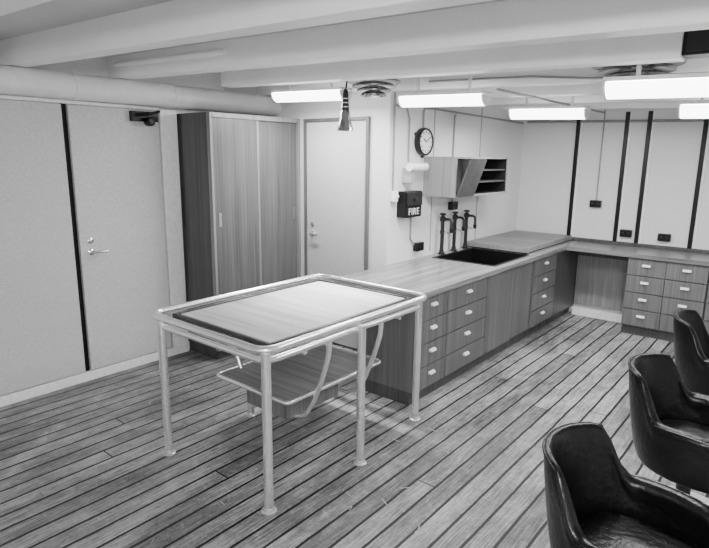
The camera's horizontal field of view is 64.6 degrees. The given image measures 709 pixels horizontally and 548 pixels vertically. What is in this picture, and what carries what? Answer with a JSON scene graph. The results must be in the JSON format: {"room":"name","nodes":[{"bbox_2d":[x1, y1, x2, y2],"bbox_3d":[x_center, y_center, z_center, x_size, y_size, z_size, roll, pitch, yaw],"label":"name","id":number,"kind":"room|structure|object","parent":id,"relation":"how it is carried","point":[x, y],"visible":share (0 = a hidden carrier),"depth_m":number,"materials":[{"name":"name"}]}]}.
{"room":"laboratory","nodes":[
{"label":"laboratory","id":0,"kind":"room"},
{"bbox_2d":[1,56,264,369],"bbox_3d":[-2.681,-0.276,3.728,0.100,2.540,5.720,10,15,38],"label":"wall","id":1,"kind":"structure","parent":0,"point":[97,66],"depth_m":4.68,"materials":[{"name":"paint"}]},
{"bbox_2d":[0,0,51,15],"bbox_3d":[-0.478,-0.863,1.363,6.070,0.335,0.120,10,15,38],"label":"beam","id":2,"kind":"structure","parent":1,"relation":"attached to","point":[6,6],"depth_m":1.95,"materials":[{"name":"paint"}]},
{"bbox_2d":[0,99,85,395],"bbox_3d":[-2.458,-0.155,3.923,0.034,2.058,0.961,10,15,38],"label":"wall panel","id":3,"kind":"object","parent":1,"relation":"in","point":[41,339],"depth_m":4.07,"materials":[{"name":"paint"}]},
{"bbox_2d":[59,103,89,371],"bbox_3d":[-2.148,-0.233,4.311,0.012,2.074,0.040,10,15,38],"label":"trim","id":4,"kind":"structure","parent":1,"relation":"attached to","point":[63,106],"depth_m":4.29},
{"bbox_2d":[0,94,158,110],"bbox_3d":[-3.005,-1.046,3.039,0.040,0.027,4.300,10,15,38],"label":"trim","id":5,"kind":"structure","parent":1,"relation":"attached to","point":[8,97],"depth_m":4.14,"materials":[{"name":"white paint"}]},
{"bbox_2d":[0,343,188,406],"bbox_3d":[-2.974,1.019,3.542,0.040,0.076,4.470,10,15,38],"label":"baseboard","id":6,"kind":"structure","parent":1,"relation":"attached to","point":[27,393],"depth_m":4.47,"materials":[{"name":"white paint"}]},
{"bbox_2d":[66,104,171,369],"bbox_3d":[-1.835,-0.283,4.553,0.180,2.061,0.735,10,15,38],"label":"door","id":7,"kind":"structure","parent":1,"relation":"in","point":[115,157],"depth_m":4.54,"materials":[{"name":"paint"}]},
{"bbox_2d":[0,65,280,115],"bbox_3d":[-2.535,-1.222,3.415,0.194,0.194,5.520,10,15,38],"label":"duct","id":8,"kind":"object","parent":1,"relation":"attached to","point":[21,81],"visible":0.97,"depth_m":4.25,"materials":[{"name":"metal"}]},
{"bbox_2d":[113,48,227,67],"bbox_3d":[-1.285,-1.458,3.797,1.301,0.076,0.040,10,15,38],"label":"conduit","id":9,"kind":"object","parent":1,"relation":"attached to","point":[223,51],"visible":1,"depth_m":3.71,"materials":[{"name":"metal"}]},
{"bbox_2d":[158,109,187,347],"bbox_3d":[-1.595,-0.364,4.939,0.050,2.084,0.160,10,15,38],"label":"trim","id":10,"kind":"structure","parent":1,"relation":"attached to","point":[168,135],"depth_m":4.88,"materials":[{"name":"white paint"}]},
{"bbox_2d":[0,0,491,67],"bbox_3d":[-0.001,-0.978,1.931,6.070,0.335,0.120,10,15,38],"label":"beam","id":11,"kind":"structure","parent":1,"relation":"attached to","point":[174,22],"depth_m":2.46,"materials":[{"name":"paint"}]},
{"bbox_2d":[107,0,708,79],"bbox_3d":[0.475,-1.092,2.499,6.070,0.335,0.120,10,15,38],"label":"ceiling beam","id":12,"kind":"structure","parent":1,"relation":"attached to","point":[507,23],"depth_m":2.50,"materials":[{"name":"paint"}]},
{"bbox_2d":[0,0,504,72],"bbox_3d":[0.582,-1.222,2.602,6.270,0.236,8.450,10,15,38],"label":"ceiling","id":13,"kind":"structure","parent":0,"point":[54,13],"depth_m":2.83,"materials":[{"name":"paint"}]},
{"bbox_2d":[270,82,352,102],"bbox_3d":[-0.360,-1.534,4.512,0.782,0.304,0.140,10,15,38],"label":"fluorescent light","id":14,"kind":"object","parent":13,"relation":"hanging from","point":[331,93],"visible":0.79,"depth_m":4.46,"materials":[{"name":"white plastic"}]},
{"bbox_2d":[272,90,341,101],"bbox_3d":[-0.361,-1.432,4.533,0.750,0.092,0.132,10,15,38],"label":"diffuser","id":15,"kind":"object","parent":14,"relation":"attached to","point":[277,95],"depth_m":4.49,"materials":[{"name":"white plastic"}]},
{"bbox_2d":[337,81,352,130],"bbox_3d":[-0.068,-1.337,4.227,0.124,0.498,0.124,10,15,38],"label":"spotlight","id":16,"kind":"object","parent":13,"relation":"hanging from","point":[345,124],"visible":0.99,"depth_m":4.22,"materials":[{"name":"grey metal"}]},
{"bbox_2d":[341,89,348,109],"bbox_3d":[-0.068,-1.313,4.232,0.060,0.160,0.060,10,15,38],"label":"socket","id":17,"kind":"object","parent":16,"relation":"attached to","point":[345,99],"depth_m":4.21,"materials":[{"name":"metal"}]},
{"bbox_2d":[347,78,400,97],"bbox_3d":[0.146,-1.454,4.208,0.400,0.246,0.400,10,15,38],"label":"ceiling vent","id":18,"kind":"object","parent":13,"relation":"in","point":[379,87],"visible":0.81,"depth_m":4.16,"materials":[{"name":"metal"}]},
{"bbox_2d":[397,74,492,107],"bbox_3d":[0.631,-1.356,3.980,0.702,0.346,0.140,10,15,38],"label":"fluorescent light","id":19,"kind":"object","parent":13,"relation":"hanging from","point":[470,97],"visible":0.93,"depth_m":3.92,"materials":[{"name":"white plastic"}]},
{"bbox_2d":[399,94,483,106],"bbox_3d":[0.630,-1.233,4.006,0.670,0.090,0.132,10,15,38],"label":"diffuser","id":20,"kind":"object","parent":19,"relation":"attached to","point":[405,100],"depth_m":3.96,"materials":[{"name":"white plastic"}]},
{"bbox_2d":[221,32,684,87],"bbox_3d":[0.234,-1.362,3.638,3.370,0.259,0.120,10,15,38],"label":"ceiling beam","id":21,"kind":"structure","parent":13,"relation":"attached to","point":[664,47],"depth_m":3.17,"materials":[{"name":"paint"}]},
{"bbox_2d":[681,29,708,58],"bbox_3d":[1.624,-1.076,2.537,0.220,0.160,0.128,10,15,38],"label":"junction box","id":22,"kind":"object","parent":21,"relation":"attached to","point":[695,43],"visible":0.63,"depth_m":2.53,"materials":[{"name":"black metal"}]},
{"bbox_2d":[508,96,590,119],"bbox_3d":[1.693,-1.520,4.878,0.682,0.359,0.140,10,15,38],"label":"fluorescent light","id":23,"kind":"object","parent":13,"relation":"hanging from","point":[526,112],"visible":0.84,"depth_m":4.83,"materials":[{"name":"white plastic"}]},
{"bbox_2d":[510,109,584,118],"bbox_3d":[1.692,-1.395,4.905,0.650,0.099,0.132,10,15,38],"label":"diffuser","id":24,"kind":"object","parent":23,"relation":"attached to","point":[514,113],"depth_m":4.85,"materials":[{"name":"white plastic"}]},
{"bbox_2d":[592,59,685,76],"bbox_3d":[1.570,-1.165,3.111,0.470,0.225,0.470,10,15,38],"label":"ceiling vent","id":25,"kind":"object","parent":13,"relation":"in","point":[656,68],"visible":0.41,"depth_m":3.06,"materials":[{"name":"metal"}]},
{"bbox_2d":[602,64,708,99],"bbox_3d":[1.642,-1.035,2.746,0.762,0.353,0.140,10,15,38],"label":"fluorescent light","id":26,"kind":"object","parent":13,"relation":"hanging from","point":[684,85],"visible":0.85,"depth_m":2.81,"materials":[{"name":"white plastic"}]},
{"bbox_2d":[606,78,708,98],"bbox_3d":[1.641,-0.914,2.772,0.730,0.101,0.132,10,15,38],"label":"diffuser","id":27,"kind":"object","parent":26,"relation":"attached to","point":[616,88],"depth_m":2.81,"materials":[{"name":"white plastic"}]},
{"bbox_2d":[678,97,708,118],"bbox_3d":[2.751,-1.292,4.036,0.702,0.356,0.140,10,15,38],"label":"fluorescent light","id":28,"kind":"object","parent":13,"relation":"hanging from","point":[686,109],"visible":0.84,"depth_m":4.17,"materials":[{"name":"white plastic"}]},
{"bbox_2d":[680,105,708,118],"bbox_3d":[2.749,-1.176,4.061,0.670,0.114,0.132,10,15,38],"label":"diffuser","id":29,"kind":"object","parent":28,"relation":"attached to","point":[686,111],"depth_m":4.17,"materials":[{"name":"white plastic"}]},
{"bbox_2d":[270,93,380,282],"bbox_3d":[-0.309,-0.589,5.386,1.420,2.520,0.100,10,15,38],"label":"wall","id":30,"kind":"structure","parent":0,"point":[360,106],"depth_m":4.98,"materials":[{"name":"paint"}]},
{"bbox_2d":[307,121,365,348],"bbox_3d":[-0.198,-0.346,5.223,0.710,2.075,0.078,10,15,38],"label":"door","id":31,"kind":"structure","parent":30,"relation":"in","point":[336,160],"depth_m":5.16,"materials":[{"name":"paint"}]},
{"bbox_2d":[303,116,370,281],"bbox_3d":[-0.182,-0.357,5.240,0.780,2.130,0.030,10,15,38],"label":"trim","id":32,"kind":"structure","parent":30,"relation":"attached to","point":[367,118],"depth_m":5.02,"materials":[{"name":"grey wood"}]},
{"bbox_2d":[332,342,356,350],"bbox_3d":[-0.139,0.648,5.417,1.050,0.090,0.015,10,15,38],"label":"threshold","id":33,"kind":"structure","parent":30,"relation":"attached to","point":[332,342],"depth_m":5.39,"materials":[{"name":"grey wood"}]},
{"bbox_2d":[257,57,708,95],"bbox_3d":[1.429,-1.321,3.634,6.070,0.335,0.120,10,15,38],"label":"trim","id":34,"kind":"structure","parent":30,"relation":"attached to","point":[695,64],"depth_m":3.90,"materials":[{"name":"paint"}]},
{"bbox_2d":[0,312,708,547],"bbox_3d":[0.553,1.219,3.117,6.270,0.060,8.450,10,15,38],"label":"floor","id":35,"kind":"structure","parent":0,"point":[83,465],"depth_m":3.40,"materials":[{"name":"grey wood"}]},
{"bbox_2d":[177,112,300,359],"bbox_3d":[-1.038,-0.379,5.284,0.469,2.135,1.034,10,15,38],"label":"wardrobe","id":36,"kind":"object","parent":35,"relation":"on","point":[240,173],"visible":0.71,"depth_m":4.95,"materials":[{"name":"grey wood"}]},
{"bbox_2d":[151,274,426,515],"bbox_3d":[-0.336,0.616,3.618,1.112,0.893,1.512,10,15,38],"label":"work table","id":37,"kind":"object","parent":35,"relation":"on","point":[293,373],"visible":1,"depth_m":3.38,"materials":[{"name":"metal"}]},
{"bbox_2d":[172,279,411,345],"bbox_3d":[-0.349,0.221,3.554,0.855,0.052,1.280,10,15,38],"label":"tabletop","id":38,"kind":"object","parent":37,"relation":"on","point":[275,316],"depth_m":3.42,"materials":[{"name":"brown wood"}]},
{"bbox_2d":[220,341,377,399],"bbox_3d":[-0.348,0.622,3.707,0.620,0.018,0.860,10,15,38],"label":"shelf","id":39,"kind":"object","parent":37,"relation":"attached to","point":[294,377],"depth_m":3.61,"materials":[{"name":"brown wood"}]},
{"bbox_2d":[149,387,438,532],"bbox_3d":[-0.593,1.099,3.472,2.335,0.001,1.889,10,15,38],"label":"chalk marks","id":40,"kind":"object","parent":35,"relation":"on","point":[198,387],"visible":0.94,"depth_m":2.99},
{"bbox_2d":[361,291,447,405],"bbox_3d":[0.378,0.511,4.331,0.556,0.819,0.408,10,15,38],"label":"base cabinet","id":41,"kind":"object","parent":35,"relation":"on","point":[392,379],"visible":0.46,"depth_m":4.17,"materials":[{"name":"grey wood"}]},
{"bbox_2d":[438,278,486,387],"bbox_3d":[0.716,0.430,4.734,0.556,0.819,0.653,10,15,38],"label":"base cabinet","id":42,"kind":"object","parent":35,"relation":"on","point":[466,304],"visible":0.47,"depth_m":4.55,"materials":[{"name":"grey wood"}]},
{"bbox_2d":[477,262,532,364],"bbox_3d":[1.238,0.302,5.369,0.538,0.819,1.008,10,15,38],"label":"base cabinet","id":43,"kind":"object","parent":35,"relation":"on","point":[508,295],"visible":0.35,"depth_m":5.15,"materials":[{"name":"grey wood"}]},
{"bbox_2d":[334,240,580,298],"bbox_3d":[1.238,-0.155,5.447,0.807,0.041,3.427,10,15,38],"label":"countertop","id":44,"kind":"structure","parent":43,"relation":"on","point":[428,275],"depth_m":4.65,"materials":[{"name":"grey wood"}]},
{"bbox_2d":[438,213,452,254],"bbox_3d":[0.892,-0.390,5.462,0.153,0.404,0.068,10,15,38],"label":"tap","id":45,"kind":"object","parent":44,"relation":"on","point":[443,218],"visible":0.99,"depth_m":5.46,"materials":[{"name":"metal"}]},
{"bbox_2d":[450,211,464,251],"bbox_3d":[1.044,-0.426,5.643,0.153,0.404,0.068,10,15,38],"label":"tap","id":46,"kind":"object","parent":44,"relation":"on","point":[455,217],"visible":0.98,"depth_m":5.64,"materials":[{"name":"metal"}]},
{"bbox_2d":[462,210,476,248],"bbox_3d":[1.197,-0.463,5.825,0.153,0.404,0.068,10,15,38],"label":"tap","id":47,"kind":"object","parent":44,"relation":"on","point":[467,215],"visible":0.99,"depth_m":5.82,"materials":[{"name":"metal"}]},
{"bbox_2d":[432,248,528,265],"bbox_3d":[1.229,-0.054,5.438,0.644,0.247,0.774,10,15,38],"label":"sink","id":48,"kind":"object","parent":44,"relation":"in","point":[469,255],"visible":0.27,"depth_m":5.71,"materials":[{"name":"black metal"}]},
{"bbox_2d":[467,230,571,252],"bbox_3d":[1.856,-0.371,6.258,0.689,0.059,1.295,10,15,38],"label":"board","id":49,"kind":"object","parent":44,"relation":"on","point":[518,241],"visible":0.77,"depth_m":6.05,"materials":[{"name":"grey wood"}]},
{"bbox_2d":[523,253,556,337],"bbox_3d":[1.763,0.179,5.981,0.556,0.819,0.618,10,15,38],"label":"base cabinet","id":50,"kind":"object","parent":35,"relation":"on","point":[544,269],"visible":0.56,"depth_m":5.79,"materials":[{"name":"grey wood"}]},
{"bbox_2d":[546,250,578,324],"bbox_3d":[2.179,0.075,6.495,0.530,0.819,0.714,10,15,38],"label":"base cabinet","id":51,"kind":"object","parent":35,"relation":"on","point":[567,261],"visible":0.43,"depth_m":6.31,"materials":[{"name":"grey wood"}]},
{"bbox_2d":[571,252,628,322],"bbox_3d":[2.833,0.119,6.369,0.630,0.800,0.086,10,15,38],"label":"panel","id":52,"kind":"object","parent":35,"relation":"on","point":[601,278],"visible":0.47,"depth_m":6.40,"materials":[{"name":"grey wood"}]},
{"bbox_2d":[542,422,708,547],"bbox_3d":[0.964,1.024,2.021,0.613,0.784,0.600,11,16,41],"label":"tub chair","id":53,"kind":"object","parent":35,"relation":"on","point":[592,500],"visible":1,"depth_m":2.13,"materials":[{"name":"black leather"}]},
{"bbox_2d":[621,257,708,341],"bbox_3d":[3.224,0.239,5.777,0.718,0.819,0.522,10,15,38],"label":"base cabinet","id":54,"kind":"object","parent":35,"relation":"on","point":[654,289],"visible":0.86,"depth_m":5.62,"materials":[{"name":"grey wood"}]},
{"bbox_2d":[628,353,708,504],"bbox_3d":[1.667,0.863,2.820,0.600,0.784,0.613,-11,17,-43],"label":"tub chair","id":55,"kind":"object","parent":35,"relation":"on","point":[670,421],"visible":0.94,"depth_m":2.76,"materials":[{"name":"black leather"}]},
{"bbox_2d":[673,309,708,395],"bbox_3d":[2.407,0.682,3.717,0.613,0.784,0.600,9,15,34],"label":"tub chair","id":56,"kind":"object","parent":35,"relation":"on","point":[691,336],"visible":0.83,"depth_m":3.63,"materials":[{"name":"black leather"}]},
{"bbox_2d":[703,284,708,333],"bbox_3d":[3.782,0.340,5.329,0.713,0.819,0.522,10,15,38],"label":"base cabinet","id":57,"kind":"object","parent":35,"relation":"on","point":[706,312],"visible":0.62,"depth_m":5.37,"materials":[{"name":"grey wood"}]},
{"bbox_2d":[566,241,708,265],"bbox_3d":[3.270,-0.175,5.653,2.070,0.041,0.527,10,15,38],"label":"countertop","id":58,"kind":"structure","parent":57,"relation":"on","point":[702,259],"depth_m":5.77,"materials":[{"name":"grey wood"}]},
{"bbox_2d":[377,90,523,266],"bbox_3d":[1.145,-0.671,5.952,0.100,2.480,2.830,10,15,38],"label":"wall","id":59,"kind":"structure","parent":0,"point":[496,213],"depth_m":5.44,"materials":[{"name":"paint"}]},
{"bbox_2d":[392,92,395,190],"bbox_3d":[0.336,-1.177,4.733,0.017,0.945,0.017,-6,13,-28],"label":"conduit","id":60,"kind":"object","parent":59,"relation":"attached to","point":[394,123],"visible":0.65,"depth_m":4.74,"materials":[{"name":"metal"}]},
{"bbox_2d":[390,191,398,201],"bbox_3d":[0.345,-0.668,4.828,0.059,0.090,0.056,10,15,38],"label":"light switch","id":61,"kind":"object","parent":59,"relation":"attached to","point":[394,196],"visible":1,"depth_m":4.81,"materials":[{"name":"white plastic"}]},
{"bbox_2d":[396,104,410,161],"bbox_3d":[0.417,-1.208,4.828,0.016,0.478,0.209,10,15,38],"label":"conduit","id":62,"kind":"object","parent":59,"relation":"attached to","point":[396,104],"visible":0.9,"depth_m":4.89,"materials":[{"name":"metal"}]},
{"bbox_2d":[397,190,422,217],"bbox_3d":[0.499,-0.621,4.979,0.122,0.230,0.260,10,15,38],"label":"box","id":63,"kind":"object","parent":59,"relation":"attached to","point":[409,203],"visible":1,"depth_m":4.91,"materials":[{"name":"black plastic"}]},
{"bbox_2d":[410,217,413,244],"bbox_3d":[0.532,-0.399,5.153,0.016,0.276,0.074,10,15,38],"label":"conduit","id":64,"kind":"object","parent":59,"relation":"attached to","point":[411,217],"visible":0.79,"depth_m":5.12,"materials":[{"name":"paint"}]},
{"bbox_2d":[402,163,428,182],"bbox_3d":[0.526,-0.892,4.941,0.136,0.176,0.260,10,15,38],"label":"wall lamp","id":65,"kind":"object","parent":59,"relation":"attached to","point":[408,173],"visible":1,"depth_m":4.89,"materials":[{"name":"white plastic"}]},
{"bbox_2d":[413,241,423,251],"bbox_3d":[0.603,-0.257,5.242,0.059,0.080,0.120,10,15,38],"label":"power outlet","id":66,"kind":"object","parent":59,"relation":"attached to","point":[418,246],"visible":1,"depth_m":5.21,"materials":[{"name":"black plastic"}]},
{"bbox_2d":[414,127,433,157],"bbox_3d":[0.632,-1.187,5.070,0.056,0.270,0.253,10,15,38],"label":"wall clock","id":67,"kind":"object","parent":59,"relation":"attached to","point":[423,141],"visible":1,"depth_m":5.04,"materials":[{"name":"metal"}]},
{"bbox_2d":[429,107,435,250],"bbox_3d":[0.739,-0.908,5.309,0.004,1.400,0.012,10,15,38],"label":"trim","id":68,"kind":"structure","parent":59,"relation":"attached to","point":[435,107],"depth_m":5.35,"materials":[{"name":"paint"}]},
{"bbox_2d":[448,201,457,209],"bbox_3d":[0.995,-0.687,5.632,0.059,0.080,0.120,10,15,38],"label":"power outlet","id":69,"kind":"object","parent":59,"relation":"attached to","point":[453,205],"visible":1,"depth_m":5.60,"materials":[{"name":"black plastic"}]},
{"bbox_2d":[452,114,456,156],"bbox_3d":[0.980,-1.357,5.495,0.018,0.406,0.035,10,15,38],"label":"conduit","id":70,"kind":"object","parent":59,"relation":"attached to","point":[455,114],"visible":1,"depth_m":5.48,"materials":[{"name":"metal"}]},
{"bbox_2d":[423,156,508,197],"bbox_3d":[1.161,-0.952,5.444,0.475,0.360,1.066,10,15,38],"label":"upper cabinet","id":71,"kind":"object","parent":59,"relation":"attached to","point":[450,177],"visible":0.98,"depth_m":5.12,"materials":[{"name":"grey wood"}]},
{"bbox_2d":[479,179,503,182],"bbox_3d":[1.209,-0.935,5.625,0.311,0.012,0.693,10,15,38],"label":"shelf","id":72,"kind":"object","parent":71,"relation":"attached to","point":[481,180],"depth_m":5.80,"materials":[{"name":"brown wood"}]},
{"bbox_2d":[483,169,504,170],"bbox_3d":[1.210,-1.042,5.603,0.311,0.012,0.693,10,15,38],"label":"shelf","id":73,"kind":"object","parent":71,"relation":"attached to","point":[484,169],"depth_m":5.58,"materials":[{"name":"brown wood"}]},
{"bbox_2d":[422,107,523,127],"bbox_3d":[1.310,-1.577,5.856,0.020,0.185,2.190,10,15,38],"label":"conduit","id":74,"kind":"object","parent":59,"relation":"attached to","point":[425,108],"visible":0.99,"depth_m":5.50,"materials":[{"name":"metal"}]},
{"bbox_2d":[475,108,482,236],"bbox_3d":[1.330,-1.050,6.012,0.004,1.400,0.012,10,15,38],"label":"trim","id":75,"kind":"structure","parent":59,"relation":"attached to","point":[482,108],"depth_m":5.95,"materials":[{"name":"paint"}]},
{"bbox_2d":[432,84,602,97],"bbox_3d":[2.492,-1.308,3.735,4.550,0.292,0.120,10,15,38],"label":"trim","id":76,"kind":"structure","parent":59,"relation":"attached to","point":[578,89],"depth_m":4.44,"materials":[{"name":"paint"}]},
{"bbox_2d":[428,72,703,82],"bbox_3d":[1.798,-1.174,3.264,3.200,0.134,0.014,10,15,38],"label":"conduit","id":77,"kind":"object","parent":59,"relation":"attached to","point":[527,76],"visible":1,"depth_m":3.76,"materials":[{"name":"metal"}]},
{"bbox_2d":[503,102,678,110],"bbox_3d":[3.445,-1.537,4.870,4.550,0.292,0.120,10,15,38],"label":"trim","id":78,"kind":"structure","parent":59,"relation":"attached to","point":[637,105],"depth_m":5.47,"materials":[{"name":"paint"}]},
{"bbox_2d":[490,95,708,104],"bbox_3d":[2.969,-1.422,4.303,4.550,0.292,0.120,10,15,38],"label":"trim","id":79,"kind":"structure","parent":59,"relation":"attached to","point":[581,99],"depth_m":5.00,"materials":[{"name":"paint"}]},
{"bbox_2d":[516,108,708,313],"bbox_3d":[3.846,-0.547,5.512,4.650,2.480,0.100,10,15,38],"label":"wall","id":80,"kind":"structure","parent":0,"point":[547,148],"depth_m":6.18,"materials":[{"name":"paint"}]},
{"bbox_2d":[496,88,604,112],"bbox_3d":[1.851,-1.531,5.024,0.020,0.020,2.575,10,15,38],"label":"conduit","id":81,"kind":"object","parent":80,"relation":"attached to","point":[497,89],"visible":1,"depth_m":4.59,"materials":[{"name":"metal"}]},
{"bbox_2d":[567,119,583,236],"bbox_3d":[2.516,-1.119,6.428,0.040,1.390,0.030,10,15,38],"label":"trim","id":82,"kind":"structure","parent":80,"relation":"attached to","point":[578,124],"depth_m":6.42,"materials":[{"name":"black ceramic"}]},
{"bbox_2d":[589,200,601,207],"bbox_3d":[2.712,-0.790,6.311,0.120,0.080,0.059,10,15,38],"label":"power outlet","id":83,"kind":"object","parent":80,"relation":"attached to","point":[593,203],"visible":1,"depth_m":6.29,"materials":[{"name":"black plastic"}]},
{"bbox_2d":[596,109,605,199],"bbox_3d":[2.732,-1.351,6.209,0.015,1.060,0.015,4,12,16],"label":"conduit","id":84,"kind":"object","parent":80,"relation":"attached to","point":[605,109],"visible":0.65,"depth_m":6.21,"materials":[{"name":"metal"}]},
{"bbox_2d":[527,119,703,122],"bbox_3d":[3.758,-1.460,5.318,4.400,0.113,0.028,10,15,38],"label":"conduit","id":85,"kind":"object","parent":80,"relation":"attached to","point":[657,120],"visible":1,"depth_m":6.06,"materials":[{"name":"metal"}]},
{"bbox_2d":[612,112,632,240],"bbox_3d":[2.910,-1.048,6.112,0.040,1.390,0.030,10,15,38],"label":"trim","id":86,"kind":"structure","parent":80,"relation":"attached to","point":[626,128],"depth_m":6.10,"materials":[{"name":"black ceramic"}]},
{"bbox_2d":[619,229,632,236],"bbox_3d":[2.979,-0.448,6.156,0.120,0.080,0.059,10,15,38],"label":"power outlet","id":87,"kind":"object","parent":80,"relation":"attached to","point":[623,232],"visible":1,"depth_m":6.14,"materials":[{"name":"black plastic"}]},
{"bbox_2d":[571,237,708,253],"bbox_3d":[3.386,-0.262,5.874,2.190,0.039,0.019,10,15,38],"label":"backsplash","id":88,"kind":"structure","parent":80,"relation":"attached to","point":[573,238],"depth_m":6.08,"materials":[{"name":"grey wood"}]},
{"bbox_2d":[634,111,655,242],"bbox_3d":[3.079,-1.017,5.976,0.040,1.390,0.030,10,15,38],"label":"trim","id":89,"kind":"structure","parent":80,"relation":"attached to","point":[650,115],"depth_m":5.96,"materials":[{"name":"black ceramic"}]},
{"bbox_2d":[657,233,670,241],"bbox_3d":[3.272,-0.385,5.922,0.120,0.080,0.059,10,15,38],"label":"power outlet","id":90,"kind":"object","parent":80,"relation":"attached to","point":[661,236],"visible":1,"depth_m":5.91,"materials":[{"name":"black plastic"}]},
{"bbox_2d":[687,119,708,248],"bbox_3d":[3.473,-0.945,5.660,0.040,1.390,0.030,10,15,38],"label":"trim","id":91,"kind":"structure","parent":80,"relation":"attached to","point":[706,121],"depth_m":5.65,"materials":[{"name":"black ceramic"}]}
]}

